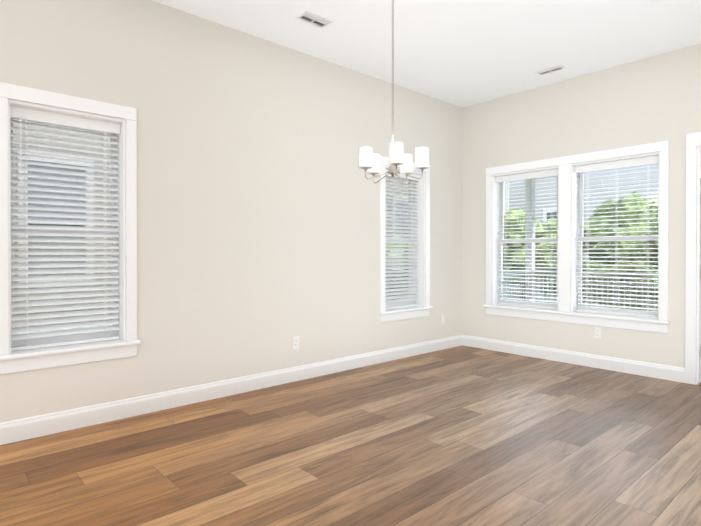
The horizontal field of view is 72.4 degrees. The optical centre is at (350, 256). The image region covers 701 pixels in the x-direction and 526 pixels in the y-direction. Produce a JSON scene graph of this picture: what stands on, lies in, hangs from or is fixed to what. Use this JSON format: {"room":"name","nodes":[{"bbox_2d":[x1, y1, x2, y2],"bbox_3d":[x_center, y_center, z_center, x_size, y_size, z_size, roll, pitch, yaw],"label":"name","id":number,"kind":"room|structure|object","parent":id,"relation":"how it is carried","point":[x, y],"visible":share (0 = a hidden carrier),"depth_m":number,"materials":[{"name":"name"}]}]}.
{"room":"empty dining room","nodes":[
{"label":"empty dining room","id":0,"kind":"room"},
{"bbox_2d":[0,0,462,422],"bbox_3d":[-1.996,-0.370,3.246,9.480,3.050,0.240,0,0,-42],"label":"wall","id":1,"kind":"structure","parent":0,"point":[258,221],"depth_m":4.01,"materials":[{"name":"paint"}]},
{"bbox_2d":[0,82,140,373],"bbox_3d":[-1.941,-0.175,3.284,0.862,1.790,0.320,0,0,-42],"label":"window","id":2,"kind":"structure","parent":1,"relation":"in","point":[126,344],"depth_m":3.26,"materials":[{"name":"paint"}]},
{"bbox_2d":[10,105,119,350],"bbox_3d":[-1.929,-0.179,3.270,0.656,1.561,0.080,0,0,-42],"label":"window blind","id":3,"kind":"object","parent":2,"relation":"attached to","point":[20,113],"visible":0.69,"depth_m":3.25,"materials":[{"name":"white plastic"}]},
{"bbox_2d":[0,335,462,444],"bbox_3d":[-1.911,1.089,3.160,9.000,0.133,0.015,0,0,-42],"label":"baseboard","id":4,"kind":"structure","parent":1,"relation":"attached to","point":[37,426],"depth_m":3.75,"materials":[{"name":"paint"}]},
{"bbox_2d":[293,336,298,348],"bbox_3d":[-0.504,0.793,4.421,0.070,0.115,0.008,0,0,-42],"label":"electrical outlet","id":5,"kind":"object","parent":1,"relation":"attached to","point":[295,342],"visible":1,"depth_m":4.42,"materials":[{"name":"white plastic"}]},
{"bbox_2d":[379,156,432,322],"bbox_3d":[0.551,-0.189,5.512,0.862,1.790,0.320,0,0,-42],"label":"window","id":6,"kind":"structure","parent":1,"relation":"in","point":[422,308],"depth_m":5.65,"materials":[{"name":"paint"}]},
{"bbox_2d":[385,169,419,309],"bbox_3d":[0.563,-0.192,5.498,0.656,1.561,0.080,0,0,-42],"label":"window blind","id":7,"kind":"object","parent":6,"relation":"attached to","point":[409,286],"visible":0.75,"depth_m":5.53,"materials":[{"name":"white plastic"}]},
{"bbox_2d":[440,315,443,324],"bbox_3d":[1.128,0.774,5.880,0.070,0.115,0.008,0,0,-42],"label":"electrical outlet","id":8,"kind":"object","parent":1,"relation":"attached to","point":[441,319],"visible":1,"depth_m":5.87,"materials":[{"name":"white plastic"}]},
{"bbox_2d":[0,345,700,525],"bbox_3d":[0.750,1.223,0.184,9.480,0.100,8.480,0,0,-42],"label":"floor","id":9,"kind":"structure","parent":0,"point":[462,435],"depth_m":2.79,"materials":[{"name":"brown wood"}]},
{"bbox_2d":[152,0,700,107],"bbox_3d":[0.750,-1.937,0.166,9.480,0.120,8.480,0,0,-42],"label":"ceiling","id":10,"kind":"structure","parent":0,"point":[462,53],"depth_m":4.09,"materials":[{"name":"paint"}]},
{"bbox_2d":[296,10,332,27],"bbox_3d":[-0.284,-1.893,3.829,0.260,0.012,0.145,0,0,-42],"label":"ceiling vent","id":11,"kind":"object","parent":10,"relation":"in","point":[312,18],"visible":0.98,"depth_m":3.82,"materials":[{"name":"grey metal"}]},
{"bbox_2d":[358,0,428,183],"bbox_3d":[0.288,-1.214,3.349,0.484,1.364,0.474,0,0,-42],"label":"chandelier","id":12,"kind":"object","parent":10,"relation":"hanging from","point":[368,161],"visible":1,"depth_m":3.26,"materials":[{"name":"white glass"}]},
{"bbox_2d":[534,64,564,75],"bbox_3d":[2.026,-1.900,4.875,0.145,0.012,0.260,0,0,-42],"label":"ceiling vent","id":13,"kind":"object","parent":10,"relation":"in","point":[550,69],"visible":1,"depth_m":4.87,"materials":[{"name":"grey metal"}]},
{"bbox_2d":[462,43,700,367],"bbox_3d":[4.274,-0.370,3.165,0.240,3.050,8.240,0,0,-42],"label":"wall","id":14,"kind":"structure","parent":0,"point":[653,99],"depth_m":4.99,"materials":[{"name":"paint"}]},
{"bbox_2d":[462,335,684,382],"bbox_3d":[4.099,1.089,3.178,0.015,0.133,8.000,0,0,-42],"label":"baseboard","id":15,"kind":"structure","parent":14,"relation":"attached to","point":[664,372],"depth_m":5.02,"materials":[{"name":"paint"}]},
{"bbox_2d":[483,141,669,332],"bbox_3d":[2.399,-0.187,5.248,0.320,1.790,1.962,0,0,-42],"label":"window","id":16,"kind":"structure","parent":14,"relation":"in","point":[568,220],"depth_m":5.15,"materials":[{"name":"paint"}]},
{"bbox_2d":[496,169,557,309],"bbox_3d":[2.066,-0.193,5.594,0.080,1.561,0.796,0,0,-42],"label":"window blind","id":17,"kind":"object","parent":16,"relation":"attached to","point":[533,175],"visible":0.83,"depth_m":5.58,"materials":[{"name":"white plastic"}]},
{"bbox_2d":[575,155,658,317],"bbox_3d":[2.706,-0.189,4.878,0.080,1.561,0.796,0,0,-42],"label":"window blind","id":18,"kind":"object","parent":16,"relation":"attached to","point":[647,161],"visible":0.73,"depth_m":4.88,"materials":[{"name":"white plastic"}]},
{"bbox_2d":[594,327,600,338],"bbox_3d":[2.542,0.783,4.923,0.008,0.115,0.070,0,0,-42],"label":"electrical outlet","id":19,"kind":"object","parent":14,"relation":"attached to","point":[597,332],"visible":1,"depth_m":4.92,"materials":[{"name":"white plastic"}]},
{"bbox_2d":[685,132,700,385],"bbox_3d":[3.497,0.020,4.015,0.268,2.260,1.100,0,0,-42],"label":"door frame","id":20,"kind":"structure","parent":14,"relation":"attached to","point":[693,269],"depth_m":4.30,"materials":[{"name":"paint"}]},
{"label":"outside","id":21,"kind":"structure","parent":0,"visible":0},
{"bbox_3d":[5.166,1.677,9.501,70.000,0.120,60.000,0,0,-42],"label":"ground","id":22,"kind":"structure","parent":21,"visible":0},
{"bbox_2d":[13,118,407,333],"bbox_3d":[-7.754,-3.229,8.920,22.600,9.700,8.900,0,0,-42],"label":"wall","id":23,"kind":"structure","parent":22,"relation":"on","point":[57,162],"depth_m":6.85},
{"bbox_2d":[385,236,407,299],"bbox_3d":[0.914,0.610,9.329,1.629,2.067,1.663,0,0,-42],"label":"tree","id":24,"kind":"object","parent":22,"relation":"on","point":[396,265],"depth_m":8.56,"materials":[{"name":"green plant"}]},
{"bbox_2d":[503,207,556,298],"bbox_3d":[3.918,0.261,10.857,1.866,2.745,1.881,0,0,-42],"label":"tree","id":25,"kind":"object","parent":22,"relation":"on","point":[522,220],"depth_m":10.22,"materials":[{"name":"green plant"}]},
{"bbox_2d":[540,259,598,302],"bbox_3d":[4.002,0.841,8.518,1.170,1.615,1.085,0,0,-42],"label":"tree","id":26,"kind":"object","parent":22,"relation":"on","point":[583,266],"depth_m":8.34,"materials":[{"name":"green plant"}]},
{"bbox_2d":[505,163,658,311],"bbox_3d":[15.050,-2.051,12.636,8.055,7.300,19.530,0,0,-42],"label":"wall","id":27,"kind":"structure","parent":22,"relation":"on","point":[607,189],"depth_m":15.02,"materials":[{"name":"white"}]},
{"bbox_2d":[585,192,652,260],"bbox_3d":[7.095,-0.046,12.098,2.521,3.342,2.200,0,0,-42],"label":"tree","id":28,"kind":"object","parent":22,"relation":"on","point":[611,205],"depth_m":12.41,"materials":[{"name":"green plant"}]},
{"bbox_2d":[582,256,657,309],"bbox_3d":[4.479,0.815,7.890,1.090,1.674,1.304,0,0,-42],"label":"tree","id":29,"kind":"object","parent":22,"relation":"on","point":[628,280],"depth_m":7.48,"materials":[{"name":"green plant"}]},
{"bbox_2d":[582,196,658,269],"bbox_3d":[5.740,0.222,9.480,2.218,2.838,2.218,0,0,-42],"label":"tree","id":30,"kind":"object","parent":22,"relation":"on","point":[597,220],"depth_m":9.06,"materials":[{"name":"green plant"}]},
{"bbox_3d":[4.703,1.406,4.759,2.510,0.480,7.550,0,0,-42],"label":"porch floor","id":31,"kind":"structure","parent":22,"relation":"on","visible":0},
{"bbox_2d":[503,179,531,301],"bbox_3d":[2.194,-0.140,7.436,2.310,2.580,0.120,0,0,-42],"label":"porch railing","id":32,"kind":"object","parent":31,"relation":"on","point":[527,210],"depth_m":8.17,"materials":[{"name":"white"}]},
{"bbox_2d":[532,178,657,310],"bbox_3d":[5.559,-0.129,5.488,0.110,2.580,7.510,0,0,-42],"label":"porch railing","id":33,"kind":"object","parent":31,"relation":"on","point":[533,182],"depth_m":7.48,"materials":[{"name":"white"}]}
]}

